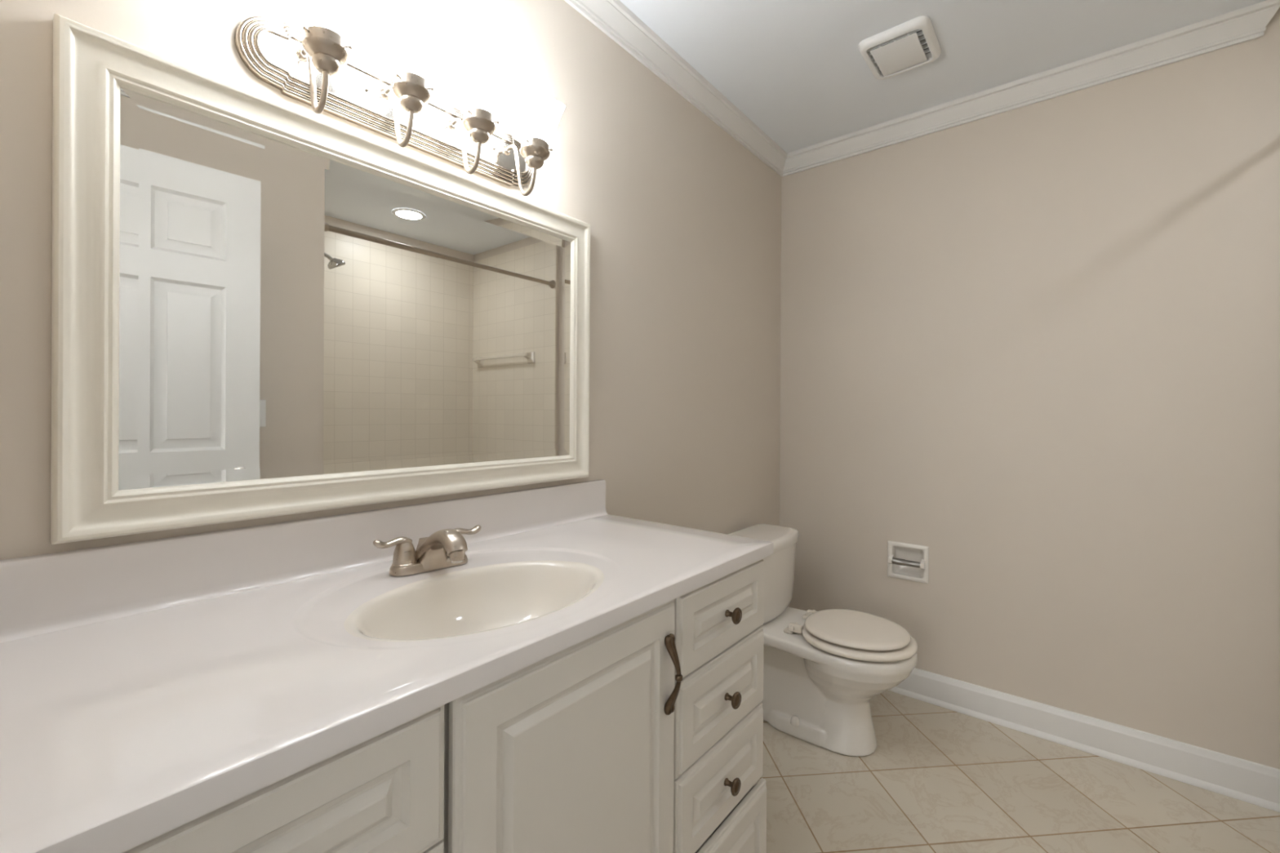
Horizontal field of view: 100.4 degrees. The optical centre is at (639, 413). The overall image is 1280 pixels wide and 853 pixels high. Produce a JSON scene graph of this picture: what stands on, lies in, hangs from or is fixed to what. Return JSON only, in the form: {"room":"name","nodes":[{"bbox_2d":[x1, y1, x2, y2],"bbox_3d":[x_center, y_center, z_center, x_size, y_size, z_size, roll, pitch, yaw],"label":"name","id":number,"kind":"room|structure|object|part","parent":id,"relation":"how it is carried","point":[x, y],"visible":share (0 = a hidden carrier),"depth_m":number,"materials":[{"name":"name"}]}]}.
{"room":"bathroom","nodes":[
{"label":"bathroom","id":0,"kind":"room"},
{"bbox_2d":[0,0,782,559],"bbox_3d":[-0.147,-0.035,1.659,0.100,2.405,2.705,0,0,39],"label":"wall","id":1,"kind":"structure","parent":0,"point":[684,220],"depth_m":1.63,"materials":[{"name":"paint"}]},
{"bbox_2d":[0,479,608,643],"bbox_3d":[-0.497,0.253,1.127,0.032,0.112,1.237,0,0,39],"label":"backsplash","id":2,"kind":"structure","parent":1,"relation":"attached to","point":[49,593],"depth_m":0.89,"materials":[{"name":"stone"}]},
{"bbox_2d":[50,13,590,544],"bbox_3d":[-0.482,-0.184,1.143,0.030,0.732,1.045,0,0,39],"label":"wall mirror","id":3,"kind":"object","parent":1,"relation":"attached to","point":[262,306],"visible":1,"depth_m":0.94,"materials":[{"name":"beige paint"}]},
{"bbox_2d":[118,87,570,490],"bbox_3d":[-0.486,-0.184,1.146,0.006,0.606,0.919,0,0,39],"label":"mirror glass","id":4,"kind":"object","parent":3,"relation":"attached to","point":[294,310],"depth_m":0.99,"materials":[{"name":"silver mirror"}]},
{"bbox_2d":[234,0,564,196],"bbox_3d":[-0.419,-0.624,1.100,0.177,0.208,0.640,0,0,39],"label":"vanity light","id":5,"kind":"object","parent":1,"relation":"attached to","point":[313,65],"visible":1,"depth_m":1.04,"materials":[{"name":"silver metal"}]},
{"bbox_3d":[-0.572,-0.591,0.936,0.115,0.142,0.021,0,0,39],"label":"lamp arm","id":6,"kind":"part","parent":5,"relation":"part of","materials":[{"name":"silver metal"}]},
{"bbox_3d":[-0.531,-0.676,0.903,0.102,0.104,0.102,0,0,39],"label":"lamp shade","id":7,"kind":"part","parent":5,"relation":"part of","materials":[{"name":"white glass"}]},
{"bbox_3d":[-0.473,-0.639,1.145,0.001,0.067,0.580,0,0,39],"label":"panel","id":8,"kind":"part","parent":5,"relation":"part of","materials":[{"name":"silver metal"}]},
{"bbox_3d":[-0.477,-0.591,1.053,0.115,0.142,0.021,0,0,39],"label":"lamp arm","id":9,"kind":"part","parent":5,"relation":"part of","materials":[{"name":"silver metal"}]},
{"bbox_3d":[-0.436,-0.675,1.019,0.102,0.104,0.102,0,0,39],"label":"lamp shade","id":10,"kind":"part","parent":5,"relation":"part of","materials":[{"name":"white glass"}]},
{"bbox_3d":[-0.383,-0.590,1.169,0.115,0.142,0.021,0,0,39],"label":"lamp arm","id":11,"kind":"part","parent":5,"relation":"part of","materials":[{"name":"silver metal"}]},
{"bbox_3d":[-0.341,-0.675,1.135,0.102,0.104,0.102,0,0,39],"label":"lamp shade","id":12,"kind":"part","parent":5,"relation":"part of","materials":[{"name":"white glass"}]},
{"bbox_3d":[-0.288,-0.590,1.285,0.115,0.142,0.021,0,0,39],"label":"lamp arm","id":13,"kind":"part","parent":5,"relation":"part of","materials":[{"name":"silver metal"}]},
{"bbox_3d":[-0.246,-0.675,1.252,0.102,0.104,0.102,0,0,39],"label":"lamp shade","id":14,"kind":"part","parent":5,"relation":"part of","materials":[{"name":"white glass"}]},
{"bbox_2d":[564,0,786,177],"bbox_3d":[-0.082,-1.196,1.610,0.050,0.082,2.505,0,0,39],"label":"trim","id":15,"kind":"structure","parent":1,"relation":"attached to","point":[613,18],"depth_m":1.86,"materials":[{"name":"white paint"}]},
{"bbox_2d":[619,0,1266,153],"bbox_3d":[-0.003,-1.274,-0.287,2.770,0.080,5.545,0,0,39],"label":"ceiling","id":16,"kind":"structure","parent":0,"point":[797,69],"depth_m":1.77,"materials":[{"name":"white paint"}]},
{"bbox_2d":[857,15,941,79],"bbox_3d":[0.876,-1.220,1.799,0.216,0.022,0.242,0,0,39],"label":"exhaust fan","id":17,"kind":"object","parent":16,"relation":"attached to","point":[913,43],"visible":1,"depth_m":1.77,"materials":[{"name":"white plastic"}]},
{"bbox_3d":[0.875,-1.210,1.803,0.140,0.002,0.168,0,0,39],"label":"panel","id":18,"kind":"part","parent":17,"relation":"part of","materials":[{"name":"white plastic"}]},
{"bbox_2d":[757,690,1279,852],"bbox_3d":[-0.018,1.211,-0.283,2.770,0.080,5.545,0,0,39],"label":"floor","id":19,"kind":"structure","parent":0,"point":[936,779],"depth_m":1.62,"materials":[{"name":"tile"}]},
{"bbox_2d":[121,558,766,852],"bbox_3d":[-0.288,0.749,0.945,0.590,0.838,1.215,0,0,39],"label":"vanity cabinet","id":20,"kind":"object","parent":19,"relation":"on","point":[644,734],"visible":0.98,"depth_m":0.77,"materials":[{"name":"paint"}]},
{"bbox_3d":[-0.352,0.413,0.471,0.018,0.164,0.392,0,0,39],"label":"drawer","id":21,"kind":"part","parent":20,"relation":"part of","materials":[{"name":"paint"}]},
{"bbox_2d":[0,479,773,852],"bbox_3d":[-0.292,0.314,0.962,0.559,0.230,1.241,0,0,39],"label":"countertop","id":22,"kind":"structure","parent":20,"relation":"on","point":[148,688],"depth_m":0.72,"materials":[{"name":"stone"}]},
{"bbox_2d":[373,524,481,576],"bbox_3d":[-0.410,0.259,1.031,0.176,0.088,0.177,0,0,-7],"label":"faucet","id":23,"kind":"object","parent":22,"relation":"on","point":[445,548],"visible":1,"depth_m":1.01,"materials":[{"name":"silver metal"}]},
{"bbox_3d":[-0.463,0.260,1.009,0.079,0.053,0.044,0,0,-44],"label":"handle","id":24,"kind":"part","parent":23,"relation":"part of","materials":[{"name":"silver metal"}]},
{"bbox_3d":[-0.415,0.295,1.055,0.153,0.017,0.054,0,0,-44],"label":"plate","id":25,"kind":"part","parent":23,"relation":"part of","materials":[{"name":"silver metal"}]},
{"bbox_3d":[-0.376,0.258,1.014,0.092,0.084,0.155,0,0,-44],"label":"spout","id":26,"kind":"part","parent":23,"relation":"part of","materials":[{"name":"silver metal"}]},
{"bbox_3d":[-0.367,0.260,1.101,0.079,0.053,0.044,0,0,-44],"label":"handle","id":27,"kind":"part","parent":23,"relation":"part of","materials":[{"name":"silver metal"}]},
{"bbox_2d":[343,560,604,641],"bbox_3d":[-0.255,0.365,0.910,0.318,0.128,0.453,0,0,39],"label":"basin","id":28,"kind":"object","parent":22,"relation":"in","point":[487,601],"depth_m":1.00,"materials":[{"name":"white ceramic"}]},
{"bbox_3d":[-0.354,0.587,0.472,0.018,0.175,0.392,0,0,39],"label":"drawer","id":29,"kind":"part","parent":20,"relation":"part of","materials":[{"name":"paint"}]},
{"bbox_3d":[-0.081,0.697,0.807,0.018,0.720,0.451,0,0,39],"label":"door","id":30,"kind":"part","parent":20,"relation":"part of","materials":[{"name":"paint"}]},
{"bbox_3d":[0.060,0.462,0.939,0.034,0.142,0.022,0,0,39],"label":"pull handle","id":31,"kind":"part","parent":20,"relation":"part of","materials":[{"name":"brown metal"}]},
{"bbox_3d":[0.176,0.767,1.122,0.018,0.173,0.354,0,0,39],"label":"drawer","id":32,"kind":"part","parent":20,"relation":"part of","materials":[{"name":"paint"}]},
{"bbox_3d":[0.177,0.589,1.122,0.018,0.175,0.354,0,0,39],"label":"drawer","id":33,"kind":"part","parent":20,"relation":"part of","materials":[{"name":"paint"}]},
{"bbox_3d":[0.178,0.416,1.122,0.018,0.164,0.354,0,0,39],"label":"drawer","id":34,"kind":"part","parent":20,"relation":"part of","materials":[{"name":"paint"}]},
{"bbox_3d":[0.182,0.959,1.117,0.018,0.200,0.354,0,0,39],"label":"drawer","id":35,"kind":"part","parent":20,"relation":"part of","materials":[{"name":"paint"}]},
{"bbox_3d":[0.190,0.767,1.103,0.030,0.034,0.034,0,0,39],"label":"knob","id":36,"kind":"part","parent":20,"relation":"part of","materials":[{"name":"brown metal"}]},
{"bbox_3d":[0.191,0.590,1.103,0.030,0.034,0.034,0,0,39],"label":"knob","id":37,"kind":"part","parent":20,"relation":"part of","materials":[{"name":"brown metal"}]},
{"bbox_3d":[0.193,0.416,1.102,0.030,0.034,0.034,0,0,39],"label":"knob","id":38,"kind":"part","parent":20,"relation":"part of","materials":[{"name":"brown metal"}]},
{"bbox_2d":[727,524,918,756],"bbox_3d":[0.653,0.828,1.994,0.690,0.683,0.468,0,0,39],"label":"toilet","id":39,"kind":"object","parent":19,"relation":"on","point":[823,669],"visible":0.83,"depth_m":1.89,"materials":[{"name":"white ceramic"}]},
{"bbox_3d":[0.474,0.507,2.141,0.223,0.045,0.468,0,0,39],"label":"tank lid","id":40,"kind":"part","parent":39,"relation":"part of","materials":[{"name":"white ceramic"}]},
{"bbox_3d":[0.472,0.665,2.142,0.202,0.279,0.448,0,0,39],"label":"tank","id":41,"kind":"part","parent":39,"relation":"part of","materials":[{"name":"white ceramic"}]},
{"bbox_3d":[0.660,0.987,1.987,0.667,0.364,0.373,0,0,39],"label":"bowl","id":42,"kind":"part","parent":39,"relation":"part of","materials":[{"name":"white ceramic"}]},
{"bbox_3d":[0.770,0.762,1.899,0.348,0.017,0.334,0,0,39],"label":"lid","id":43,"kind":"part","parent":39,"relation":"part of","materials":[{"name":"beige plastic"}]},
{"bbox_3d":[0.775,0.789,1.895,0.377,0.021,0.376,0,0,39],"label":"seat","id":44,"kind":"part","parent":39,"relation":"part of","materials":[{"name":"beige plastic"}]},
{"bbox_2d":[779,7,1279,769],"bbox_3d":[1.342,-0.026,2.125,1.620,2.405,0.100,0,0,39],"label":"wall","id":45,"kind":"structure","parent":0,"point":[1035,348],"depth_m":1.91,"materials":[{"name":"paint"}]},
{"bbox_2d":[887,540,928,583],"bbox_3d":[1.123,0.621,2.237,0.157,0.153,0.071,0,0,39],"label":"toilet paper holder","id":46,"kind":"object","parent":45,"relation":"attached to","point":[908,562],"visible":1,"depth_m":2.25,"materials":[{"name":"white ceramic"}]},
{"bbox_3d":[1.063,0.620,2.260,0.015,0.040,0.028,0,0,39],"label":"post","id":47,"kind":"part","parent":46,"relation":"part of","materials":[{"name":"white ceramic"}]},
{"bbox_3d":[1.158,0.621,2.183,0.015,0.040,0.028,0,0,39],"label":"post","id":48,"kind":"part","parent":46,"relation":"part of","materials":[{"name":"white ceramic"}]},
{"bbox_2d":[782,0,1279,177],"bbox_3d":[1.289,-1.188,2.075,1.588,0.082,0.050,0,0,39],"label":"trim","id":49,"kind":"structure","parent":45,"relation":"attached to","point":[1246,24],"depth_m":1.91,"materials":[{"name":"white paint"}]},
{"bbox_2d":[888,667,1279,812],"bbox_3d":[1.294,1.117,2.082,1.612,0.118,0.022,0,0,39],"label":"baseboard","id":50,"kind":"structure","parent":45,"relation":"attached to","point":[1239,779],"depth_m":1.83,"materials":[{"name":"white paint"}]}
]}

